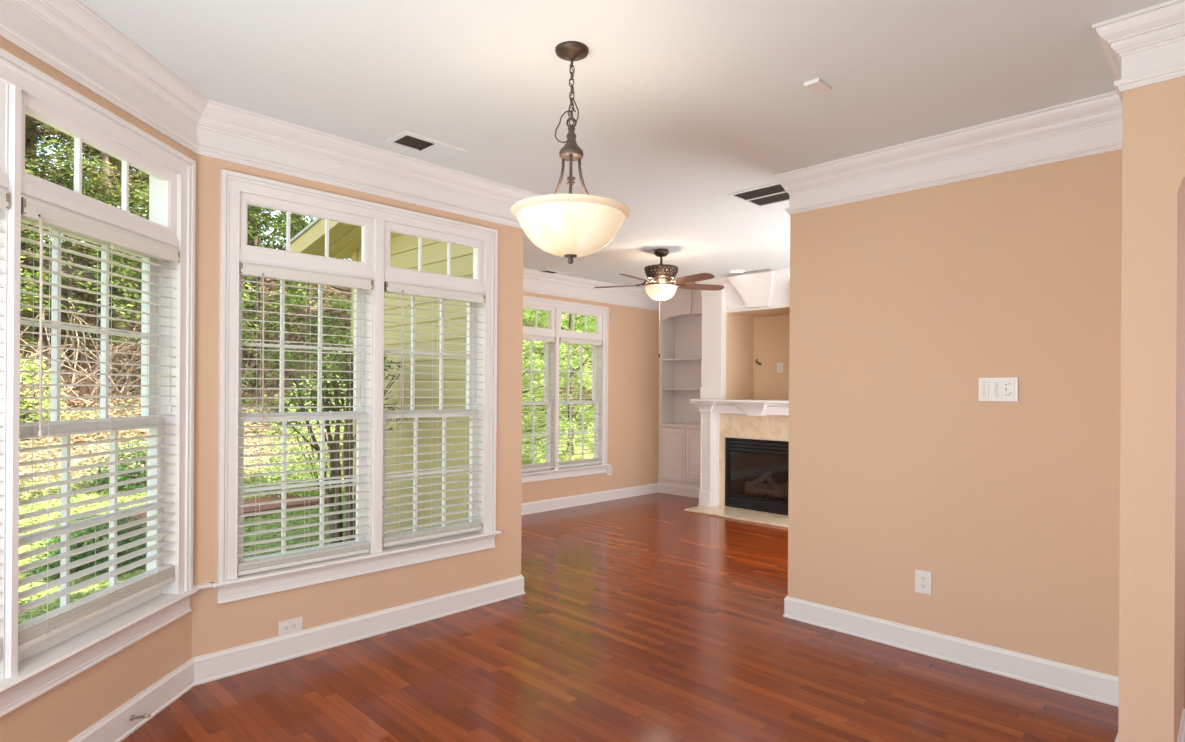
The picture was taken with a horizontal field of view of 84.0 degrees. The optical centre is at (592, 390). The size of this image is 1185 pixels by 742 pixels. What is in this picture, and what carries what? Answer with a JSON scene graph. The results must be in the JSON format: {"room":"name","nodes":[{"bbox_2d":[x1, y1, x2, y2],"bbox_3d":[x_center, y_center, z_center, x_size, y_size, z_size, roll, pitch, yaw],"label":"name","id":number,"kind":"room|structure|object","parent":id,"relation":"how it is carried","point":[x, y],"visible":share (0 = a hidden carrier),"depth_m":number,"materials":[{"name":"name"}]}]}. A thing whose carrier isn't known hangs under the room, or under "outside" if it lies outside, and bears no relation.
{"room":"empty dining room","nodes":[
{"label":"empty dining room","id":0,"kind":"room"},
{"bbox_2d":[0,36,194,741],"bbox_3d":[-1.937,0.017,2.089,0.140,2.740,2.120,0,0,0],"label":"wall","id":1,"kind":"structure","parent":0,"point":[71,707],"depth_m":2.50,"materials":[{"name":"beige paint"}]},
{"bbox_2d":[0,48,197,716],"bbox_3d":[-1.927,-0.019,2.116,0.220,2.087,1.876,0,0,0],"label":"window","id":2,"kind":"structure","parent":1,"relation":"in","point":[27,674],"depth_m":2.50,"materials":[{"name":"white paint"}]},
{"bbox_2d":[0,189,9,660],"bbox_3d":[-1.877,0.114,1.680,0.080,1.486,0.820,0,0,0],"label":"window blind","id":3,"kind":"object","parent":2,"relation":"attached to","point":[4,195],"visible":1,"depth_m":2.08,"materials":[{"name":"white paint"}]},
{"bbox_2d":[18,197,179,651],"bbox_3d":[-1.883,0.114,2.551,0.080,1.486,0.823,0,0,0],"label":"window blind","id":4,"kind":"object","parent":2,"relation":"attached to","point":[31,632],"visible":0.85,"depth_m":2.47,"materials":[{"name":"white paint"}]},
{"bbox_2d":[130,713,150,720],"bbox_3d":[-1.826,1.320,2.660,0.079,0.032,0.022,0,0,2],"label":"door stop","id":5,"kind":"object","parent":1,"relation":"attached to","point":[147,715],"visible":1,"depth_m":2.66,"materials":[{"name":"silver metal"}]},
{"bbox_2d":[192,154,523,657],"bbox_3d":[-1.248,0.021,3.828,0.140,2.740,2.045,0,0,45],"label":"wall","id":6,"kind":"structure","parent":0,"point":[216,627],"depth_m":3.52,"materials":[{"name":"beige paint"}]},
{"bbox_2d":[193,583,211,589],"bbox_3d":[-1.843,0.929,3.090,0.057,0.020,0.121,0,0,45],"label":"trim","id":7,"kind":"structure","parent":6,"relation":"attached to","point":[205,585],"depth_m":3.10,"materials":[{"name":"white paint"}]},
{"bbox_2d":[278,617,302,635],"bbox_3d":[-1.564,1.225,3.409,0.009,0.074,0.122,0,0,45],"label":"wall outlet","id":8,"kind":"object","parent":6,"relation":"attached to","point":[292,625],"visible":1,"depth_m":3.41,"materials":[{"name":"white plastic"}]},
{"bbox_2d":[283,625,289,630],"bbox_3d":[-1.576,1.225,3.393,0.004,0.029,0.033,0,0,45],"label":"receptacle","id":9,"kind":"object","parent":8,"relation":"attached to","point":[285,627],"depth_m":3.39,"materials":[{"name":"white plastic"}]},
{"bbox_2d":[291,623,297,628],"bbox_3d":[-1.548,1.225,3.422,0.004,0.029,0.033,0,0,45],"label":"receptacle","id":10,"kind":"object","parent":8,"relation":"attached to","point":[293,625],"depth_m":3.42,"materials":[{"name":"white plastic"}]},
{"bbox_2d":[0,0,658,310],"bbox_3d":[-0.296,-1.221,3.169,3.410,0.242,11.580,0,0,-4],"label":"trim","id":11,"kind":"structure","parent":6,"relation":"attached to","point":[68,36],"depth_m":3.21,"materials":[{"name":"white paint"}]},
{"bbox_2d":[210,169,501,603],"bbox_3d":[-1.265,-0.013,3.796,0.220,2.085,1.706,0,0,45],"label":"window","id":12,"kind":"structure","parent":6,"relation":"in","point":[238,191],"depth_m":3.72,"materials":[{"name":"white paint"}]},
{"bbox_2d":[237,262,372,575],"bbox_3d":[-1.504,0.145,3.486,0.080,1.542,0.692,0,0,45],"label":"window blind","id":13,"kind":"object","parent":12,"relation":"attached to","point":[288,560],"visible":0.86,"depth_m":3.45,"materials":[{"name":"white paint"}]},
{"bbox_2d":[383,282,484,546],"bbox_3d":[-0.962,0.140,4.036,0.080,1.526,0.694,0,0,45],"label":"window blind","id":14,"kind":"object","parent":12,"relation":"attached to","point":[390,287],"visible":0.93,"depth_m":4.02,"materials":[{"name":"white paint"}]},
{"bbox_2d":[68,483,657,741],"bbox_3d":[-0.334,1.333,3.168,3.367,0.128,11.580,0,0,-4],"label":"baseboard","id":15,"kind":"structure","parent":6,"relation":"attached to","point":[115,726],"depth_m":3.46,"materials":[{"name":"white paint"}]},
{"bbox_2d":[522,291,658,502],"bbox_3d":[-0.464,0.027,7.766,0.140,2.740,4.666,0,0,45],"label":"wall","id":16,"kind":"structure","parent":0,"point":[633,332],"depth_m":8.60,"materials":[{"name":"beige paint"}]},
{"bbox_2d":[522,295,610,482],"bbox_3d":[-0.461,-0.008,7.755,0.220,2.085,1.762,0,0,45],"label":"window","id":17,"kind":"structure","parent":16,"relation":"in","point":[554,308],"depth_m":7.80,"materials":[{"name":"white paint"}]},
{"bbox_2d":[522,334,554,470],"bbox_3d":[-0.709,0.142,7.436,0.080,1.526,0.722,0,0,45],"label":"window blind","id":18,"kind":"object","parent":17,"relation":"attached to","point":[546,465],"visible":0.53,"depth_m":7.51,"materials":[{"name":"white paint"}]},
{"bbox_2d":[559,338,602,466],"bbox_3d":[-0.148,0.146,8.006,0.080,1.526,0.722,0,0,45],"label":"window blind","id":19,"kind":"object","parent":17,"relation":"attached to","point":[592,460],"visible":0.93,"depth_m":7.99,"materials":[{"name":"white paint"}]},
{"bbox_2d":[607,465,611,474],"bbox_3d":[0.216,1.018,8.357,0.009,0.122,0.083,0,0,45],"label":"wall outlet","id":20,"kind":"object","parent":16,"relation":"attached to","point":[609,468],"visible":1,"depth_m":8.36,"materials":[{"name":"white plastic"}]},
{"bbox_2d":[121,492,1117,741],"bbox_3d":[1.435,1.470,3.398,8.911,0.120,8.130,0,0,45],"label":"floor","id":21,"kind":"structure","parent":0,"point":[642,618],"depth_m":3.24,"materials":[{"name":"brown wood"}]},
{"bbox_2d":[657,289,701,497],"bbox_3d":[1.343,0.040,8.752,1.050,2.739,0.444,0,0,45],"label":"bookcase","id":22,"kind":"object","parent":21,"relation":"on","point":[680,346],"visible":0.61,"depth_m":8.98,"materials":[{"name":"white paint"}]},
{"bbox_2d":[661,423,700,426],"bbox_3d":[1.346,0.469,8.829,0.870,0.020,0.296,0,0,45],"label":"countertop","id":23,"kind":"structure","parent":22,"relation":"on","point":[674,424],"depth_m":8.80,"materials":[{"name":"white paint"}]},
{"bbox_2d":[684,267,789,527],"bbox_3d":[1.942,0.043,7.572,1.646,2.738,1.084,0,0,45],"label":"fireplace","id":24,"kind":"object","parent":21,"relation":"on","point":[721,417],"visible":0.61,"depth_m":7.77,"materials":[{"name":"white wood"}]},
{"bbox_2d":[690,399,788,403],"bbox_3d":[1.818,0.129,7.446,1.540,0.032,0.279,0,0,45],"label":"mantel shelf","id":25,"kind":"object","parent":24,"relation":"attached to","point":[693,401],"depth_m":7.47,"materials":[{"name":"white paint"}]},
{"bbox_2d":[725,437,788,514],"bbox_3d":[2.088,0.981,7.726,0.924,0.818,0.492,0,0,45],"label":"firebox insert","id":26,"kind":"object","parent":24,"relation":"in","point":[745,459],"visible":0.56,"depth_m":7.85,"materials":[{"name":"black metal"}]},
{"bbox_2d":[741,471,788,500],"bbox_3d":[2.108,1.113,7.738,0.753,0.313,0.286,0,0,45],"label":"gas logs","id":27,"kind":"object","parent":26,"relation":"in","point":[754,488],"visible":0.77,"depth_m":7.75,"materials":[{"name":"ceramic"}]},
{"bbox_2d":[80,0,1170,289],"bbox_3d":[1.455,-1.380,3.398,8.991,0.100,8.210,0,0,45],"label":"ceiling","id":28,"kind":"structure","parent":0,"point":[684,106],"depth_m":2.83,"materials":[{"name":"white paint"}]},
{"bbox_2d":[385,131,467,159],"bbox_3d":[-0.912,-1.342,3.631,0.214,0.008,0.396,0,0,45],"label":"ceiling vent","id":29,"kind":"object","parent":28,"relation":"in","point":[405,139],"visible":1,"depth_m":3.62,"materials":[{"name":"white metal"}]},
{"bbox_2d":[538,269,570,275],"bbox_3d":[-0.439,-1.339,7.517,0.190,0.008,0.410,0,0,45],"label":"ceiling vent","id":30,"kind":"object","parent":28,"relation":"in","point":[544,270],"visible":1,"depth_m":7.48,"materials":[{"name":"white metal"}]},
{"bbox_2d":[510,41,630,263],"bbox_3d":[-0.084,-0.918,2.592,0.473,0.844,0.473,0,0,45],"label":"pendant lamp","id":31,"kind":"object","parent":28,"relation":"hanging from","point":[570,226],"visible":1,"depth_m":2.48,"materials":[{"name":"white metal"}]},
{"bbox_2d":[594,248,723,356],"bbox_3d":[0.598,-0.828,6.287,1.221,1.016,1.277,0,0,18],"label":"ceiling fan","id":32,"kind":"object","parent":28,"relation":"hanging from","point":[663,285],"visible":1,"depth_m":6.17,"materials":[{"name":"brown wood"}]},
{"bbox_2d":[728,269,745,272],"bbox_3d":[1.614,-1.325,7.343,0.202,0.007,0.202,0,0,45],"label":"recessed light","id":33,"kind":"object","parent":28,"relation":"in","point":[735,270],"visible":1,"depth_m":7.35,"materials":[{"name":"white plastic"}]},
{"bbox_2d":[728,183,789,206],"bbox_3d":[1.208,-1.328,4.480,0.410,0.008,0.405,0,0,45],"label":"ceiling vent","id":34,"kind":"object","parent":28,"relation":"in","point":[774,193],"visible":0.83,"depth_m":4.50,"materials":[{"name":"white metal"}]},
{"bbox_2d":[804,78,830,94],"bbox_3d":[0.984,-1.325,2.873,0.068,0.016,0.120,0,0,45],"label":"ceiling sensor","id":35,"kind":"object","parent":28,"relation":"attached to","point":[817,86],"visible":1,"depth_m":2.86,"materials":[{"name":"white plastic"}]},
{"bbox_2d":[726,304,789,399],"bbox_3d":[2.393,0.046,7.638,4.391,2.740,0.840,0,0,45],"label":"wall","id":36,"kind":"structure","parent":0,"point":[762,335],"depth_m":8.05,"materials":[{"name":"paint"}]},
{"bbox_2d":[777,363,782,372],"bbox_3d":[2.280,-0.273,7.997,0.083,0.122,0.009,0,0,45],"label":"wall outlet","id":37,"kind":"object","parent":36,"relation":"attached to","point":[779,365],"visible":1,"depth_m":7.99,"materials":[{"name":"white plastic"}]},
{"bbox_2d":[788,149,1184,708],"bbox_3d":[1.870,0.043,3.443,1.828,2.740,0.310,0,0,45],"label":"wall","id":38,"kind":"structure","parent":0,"point":[900,303],"depth_m":3.38,"materials":[{"name":"beige paint"}]},
{"bbox_2d":[915,569,931,594],"bbox_3d":[1.774,1.030,3.529,0.083,0.122,0.009,0,0,45],"label":"wall outlet","id":39,"kind":"object","parent":38,"relation":"attached to","point":[923,579],"visible":1,"depth_m":3.52,"materials":[{"name":"white plastic"}]},
{"bbox_2d":[772,0,1184,214],"bbox_3d":[2.643,-1.200,3.733,3.025,0.242,7.552,0,0,-2],"label":"trim","id":40,"kind":"structure","parent":38,"relation":"attached to","point":[1143,47],"depth_m":3.19,"materials":[{"name":"white paint"}]},
{"bbox_2d":[783,596,1184,741],"bbox_3d":[2.460,1.352,4.888,1.694,0.128,5.176,0,0,24],"label":"baseboard","id":41,"kind":"structure","parent":38,"relation":"attached to","point":[1081,682],"depth_m":3.37,"materials":[{"name":"white paint"}]},
{"bbox_2d":[978,377,1018,401],"bbox_3d":[2.025,-0.003,3.285,0.173,0.121,0.013,0,0,45],"label":"control panel","id":42,"kind":"object","parent":38,"relation":"attached to","point":[995,389],"visible":1,"depth_m":3.28,"materials":[{"name":"white plastic"}]},
{"bbox_2d":[991,380,1001,398],"bbox_3d":[2.018,-0.003,3.287,0.048,0.092,0.004,0,0,45],"label":"speaker grille","id":43,"kind":"object","parent":42,"relation":"attached to","point":[996,385],"depth_m":3.29,"materials":[{"name":"white plastic"}]},
{"bbox_2d":[1118,76,1184,741],"bbox_3d":[3.291,0.053,1.425,3.311,2.740,0.550,0,0,45],"label":"wall pier","id":44,"kind":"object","parent":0,"point":[1152,419],"visible":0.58,"depth_m":2.34,"materials":[{"name":"beige paint"}]},
{"label":"outside","id":45,"kind":"structure","parent":0,"visible":0},
{"bbox_2d":[18,249,594,623],"bbox_3d":[-9.052,-1.864,15.949,28.700,6.683,42.000,0,0,45],"label":"ground","id":46,"kind":"structure","parent":45,"point":[137,358],"depth_m":10.24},
{"bbox_2d":[20,353,68,407],"bbox_3d":[-7.937,-0.071,8.574,2.068,1.163,2.671,0,0,-39],"label":"brushwood","id":47,"kind":"object","parent":46,"relation":"on","point":[28,393],"visible":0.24,"depth_m":8.42,"materials":[{"name":"brown wood"}]},
{"bbox_2d":[19,354,69,422],"bbox_3d":[-7.602,0.020,8.825,0.890,1.025,0.967,0,0,45],"label":"shrub","id":48,"kind":"object","parent":46,"relation":"on","point":[45,402],"visible":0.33,"depth_m":8.82,"materials":[{"name":"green plant"}]},
{"bbox_2d":[20,344,71,383],"bbox_3d":[-9.000,-0.467,8.768,3.358,1.462,2.600,0,0,-19],"label":"brushwood","id":49,"kind":"object","parent":46,"relation":"on","point":[69,344],"visible":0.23,"depth_m":9.23,"materials":[{"name":"brown wood"}]},
{"bbox_2d":[20,165,87,378],"bbox_3d":[-8.684,-1.647,9.164,2.609,3.810,2.601,0,0,25],"label":"young tree","id":50,"kind":"object","parent":46,"relation":"on","point":[25,296],"visible":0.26,"depth_m":9.69,"materials":[{"name":"green plant"}]},
{"bbox_2d":[20,348,99,422],"bbox_3d":[-8.188,-0.136,8.490,2.309,1.298,2.982,0,0,14],"label":"brushwood","id":51,"kind":"object","parent":46,"relation":"on","point":[25,419],"visible":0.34,"depth_m":8.98,"materials":[{"name":"brown wood"}]},
{"bbox_2d":[20,118,118,303],"bbox_3d":[-10.938,-5.596,12.033,4.996,8.689,3.897,0,0,8],"label":"evergreen tree","id":52,"kind":"object","parent":46,"relation":"on","point":[32,135],"visible":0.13,"depth_m":12.35,"materials":[{"name":"green plant"}]},
{"bbox_2d":[20,310,140,408],"bbox_3d":[-7.945,-0.514,9.916,3.686,1.604,2.854,0,0,-28],"label":"brushwood","id":53,"kind":"object","parent":46,"relation":"on","point":[86,402],"visible":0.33,"depth_m":9.73,"materials":[{"name":"brown wood"}]},
{"bbox_2d":[20,298,140,392],"bbox_3d":[-7.925,-0.654,10.543,2.506,1.409,3.236,0,0,-21],"label":"brushwood","id":54,"kind":"object","parent":46,"relation":"on","point":[111,368],"visible":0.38,"depth_m":10.26,"materials":[{"name":"brown wood"}]},
{"bbox_2d":[21,114,144,272],"bbox_3d":[-12.347,-7.587,14.472,5.904,10.269,4.606,0,0,-43],"label":"evergreen tree","id":55,"kind":"object","parent":46,"relation":"on","point":[26,260],"visible":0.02,"depth_m":14.47,"materials":[{"name":"green plant"}]},
{"bbox_2d":[20,136,148,368],"bbox_3d":[-8.520,-2.132,10.843,2.601,3.810,2.609,0,0,-3],"label":"young tree","id":56,"kind":"object","parent":46,"relation":"on","point":[69,281],"visible":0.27,"depth_m":10.80,"materials":[{"name":"green plant"}]},
{"bbox_2d":[20,119,148,342],"bbox_3d":[-8.964,-4.314,11.982,3.189,7.109,4.088,0,0,-27],"label":"evergreen tree","id":57,"kind":"object","parent":46,"relation":"on","point":[111,174],"visible":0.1,"depth_m":11.30,"materials":[{"name":"green plant"}]},
{"bbox_2d":[32,509,146,577],"bbox_3d":[-3.804,1.182,5.117,0.732,0.504,0.886,0,0,45],"label":"boxwood shrub","id":58,"kind":"object","parent":46,"relation":"on","point":[89,530],"visible":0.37,"depth_m":5.03,"materials":[{"name":"green plant"}]},
{"bbox_2d":[83,439,147,490],"bbox_3d":[-5.447,0.909,8.022,1.038,0.636,1.232,0,0,45],"label":"flowering shrub","id":59,"kind":"object","parent":46,"relation":"on","point":[122,466],"visible":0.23,"depth_m":7.79,"materials":[{"name":"green plant"}]},
{"bbox_2d":[82,151,273,245],"bbox_3d":[-10.787,-8.447,17.703,5.904,10.269,4.606,0,0,24],"label":"evergreen tree","id":60,"kind":"object","parent":46,"relation":"on","point":[84,151],"visible":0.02,"depth_m":16.92,"materials":[{"name":"green plant"}]},
{"bbox_2d":[85,170,275,378],"bbox_3d":[-6.680,-1.654,10.684,2.763,4.034,2.754,0,0,-44],"label":"young tree","id":61,"kind":"object","parent":46,"relation":"on","point":[117,300],"visible":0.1,"depth_m":10.50,"materials":[{"name":"green plant"}]},
{"bbox_2d":[18,474,345,622],"bbox_3d":[-4.256,1.300,5.308,5.751,0.411,5.651,0,0,45],"label":"grass","id":62,"kind":"structure","parent":46,"relation":"on","point":[275,515],"depth_m":6.40,"materials":[{"name":"green plant"}]},
{"bbox_2d":[83,146,285,311],"bbox_3d":[-8.854,-5.719,14.366,4.996,8.689,3.897,0,0,40],"label":"evergreen tree","id":63,"kind":"object","parent":46,"relation":"on","point":[87,149],"visible":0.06,"depth_m":14.21,"materials":[{"name":"green plant"}]},
{"bbox_2d":[19,377,350,499],"bbox_3d":[-6.290,0.244,9.003,3.062,2.009,9.053,0,0,45],"label":"ground cover","id":64,"kind":"structure","parent":46,"relation":"on","point":[75,473],"depth_m":8.84,"materials":[{"name":"green plant"}]},
{"bbox_2d":[19,279,351,443],"bbox_3d":[-8.883,-1.363,11.570,7.240,4.356,14.128,0,0,45],"label":"leaf litter","id":65,"kind":"object","parent":46,"relation":"on","point":[334,294],"visible":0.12,"depth_m":11.70,"materials":[{"name":"brown plant"}]},
{"bbox_2d":[114,352,284,403],"bbox_3d":[-6.465,-0.312,11.221,1.979,1.112,2.556,0,0,15],"label":"brushwood","id":66,"kind":"object","parent":46,"relation":"on","point":[268,352],"visible":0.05,"depth_m":11.42,"materials":[{"name":"brown plant"}]},
{"bbox_2d":[110,308,317,372],"bbox_3d":[-7.134,-1.085,12.497,2.846,1.600,3.675,0,0,10],"label":"brushwood","id":67,"kind":"object","parent":46,"relation":"on","point":[291,308],"visible":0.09,"depth_m":12.58,"materials":[{"name":"brown wood"}]},
{"bbox_2d":[106,493,326,535],"bbox_3d":[-3.937,1.313,6.984,0.847,0.110,2.029,0,0,34],"label":"path","id":68,"kind":"structure","parent":46,"relation":"on","point":[302,503],"depth_m":7.31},
{"bbox_2d":[245,207,308,297],"bbox_3d":[-8.246,-6.492,16.149,4.996,8.689,3.897,0,0,26],"label":"evergreen tree","id":69,"kind":"object","parent":46,"relation":"on","point":[270,224],"visible":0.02,"depth_m":15.90,"materials":[{"name":"green plant"}]},
{"bbox_2d":[242,313,311,358],"bbox_3d":[-6.854,-1.119,13.287,1.865,1.048,2.409,0,0,4],"label":"brushwood","id":70,"kind":"object","parent":46,"relation":"on","point":[250,356],"visible":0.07,"depth_m":13.17,"materials":[{"name":"brown wood"}]},
{"bbox_2d":[260,211,309,249],"bbox_3d":[-8.529,-8.128,18.767,4.252,9.479,5.450,0,0,18],"label":"evergreen tree","id":71,"kind":"object","parent":46,"relation":"on","point":[301,218],"visible":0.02,"depth_m":18.63,"materials":[{"name":"green plant"}]},
{"bbox_2d":[242,325,328,394],"bbox_3d":[-6.396,-0.650,12.009,3.433,1.494,2.658,0,0,-15],"label":"brushwood","id":72,"kind":"object","parent":46,"relation":"on","point":[246,375],"visible":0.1,"depth_m":11.80,"materials":[{"name":"brown plant"}]},
{"bbox_2d":[242,205,339,387],"bbox_3d":[-6.121,-2.003,12.130,2.907,4.258,2.916,0,0,4],"label":"young tree","id":73,"kind":"object","parent":46,"relation":"on","point":[256,215],"visible":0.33,"depth_m":12.22,"materials":[{"name":"green plant"}]},
{"bbox_2d":[242,316,347,385],"bbox_3d":[-5.898,-0.734,12.495,2.371,1.333,3.062,0,0,19],"label":"brushwood","id":74,"kind":"object","parent":46,"relation":"on","point":[275,365],"visible":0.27,"depth_m":12.17,"materials":[{"name":"brown wood"}]},
{"bbox_2d":[247,222,351,357],"bbox_3d":[-4.689,-3.423,13.317,4.065,6.049,4.077,0,0,43],"label":"tree","id":75,"kind":"object","parent":46,"relation":"on","point":[280,240],"visible":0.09,"depth_m":12.71,"materials":[{"name":"green plant"}]},
{"bbox_2d":[256,375,349,496],"bbox_3d":[-3.434,0.567,8.356,1.300,1.536,1.582,0,0,45],"label":"leafy shrub","id":76,"kind":"object","parent":46,"relation":"on","point":[303,456],"visible":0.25,"depth_m":8.12,"materials":[{"name":"green plant"}]},
{"bbox_2d":[242,328,407,543],"bbox_3d":[-2.014,0.530,4.840,1.286,1.990,1.232,0,0,-15],"label":"tree","id":77,"kind":"object","parent":46,"relation":"on","point":[346,445],"visible":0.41,"depth_m":4.92,"materials":[{"name":"green plant"}]},
{"bbox_2d":[283,218,472,534],"bbox_3d":[-0.080,-0.018,7.055,2.723,3.535,5.261,0,0,45],"label":"house wing","id":78,"kind":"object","parent":46,"relation":"on","point":[344,239],"visible":0.15,"depth_m":5.26,"materials":[{"name":"yellow"}]},
{"bbox_2d":[522,308,568,400],"bbox_3d":[-1.919,-2.023,11.625,3.614,5.377,3.624,0,0,30],"label":"tree","id":79,"kind":"object","parent":46,"relation":"on","point":[529,312],"visible":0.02,"depth_m":11.38,"materials":[{"name":"green plant"}]},
{"bbox_2d":[523,311,577,346],"bbox_3d":[-2.017,-4.524,16.209,4.969,7.394,4.983,0,0,13],"label":"tree","id":80,"kind":"object","parent":46,"relation":"on","point":[523,311],"visible":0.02,"depth_m":16.28,"materials":[{"name":"green plant"}]},
{"bbox_2d":[522,308,587,461],"bbox_3d":[-1.269,-0.305,10.049,2.259,3.361,2.265,0,0,-39],"label":"tree","id":81,"kind":"object","parent":46,"relation":"on","point":[527,344],"visible":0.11,"depth_m":10.13,"materials":[{"name":"green plant"}]},
{"bbox_2d":[522,309,594,455],"bbox_3d":[-0.267,-0.695,11.052,2.484,3.697,2.492,0,0,34],"label":"tree","id":82,"kind":"object","parent":46,"relation":"on","point":[577,368],"visible":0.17,"depth_m":10.96,"materials":[{"name":"green plant"}]},
{"bbox_2d":[523,310,594,397],"bbox_3d":[-0.647,-2.485,13.098,3.850,5.713,3.840,0,0,-23],"label":"tree","id":83,"kind":"object","parent":46,"relation":"on","point":[573,347],"visible":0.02,"depth_m":12.53,"materials":[{"name":"green plant"}]},
{"bbox_2d":[533,315,594,371],"bbox_3d":[0.476,-2.722,14.785,4.077,6.049,4.066,0,0,-17],"label":"tree","id":84,"kind":"object","parent":46,"relation":"on","point":[588,348],"visible":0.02,"depth_m":15.17,"materials":[{"name":"green plant"}]},
{"bbox_2d":[559,316,594,446],"bbox_3d":[0.387,-0.716,12.194,2.492,3.697,2.484,0,0,-25],"label":"tree","id":85,"kind":"object","parent":46,"relation":"on","point":[567,316],"visible":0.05,"depth_m":11.97,"materials":[{"name":"green plant"}]},
{"bbox_2d":[565,315,594,376],"bbox_3d":[1.265,-3.374,16.987,4.517,6.722,4.530,0,0,-10],"label":"tree","id":86,"kind":"object","parent":46,"relation":"on","point":[578,315],"visible":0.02,"depth_m":16.23,"materials":[{"name":"green plant"}]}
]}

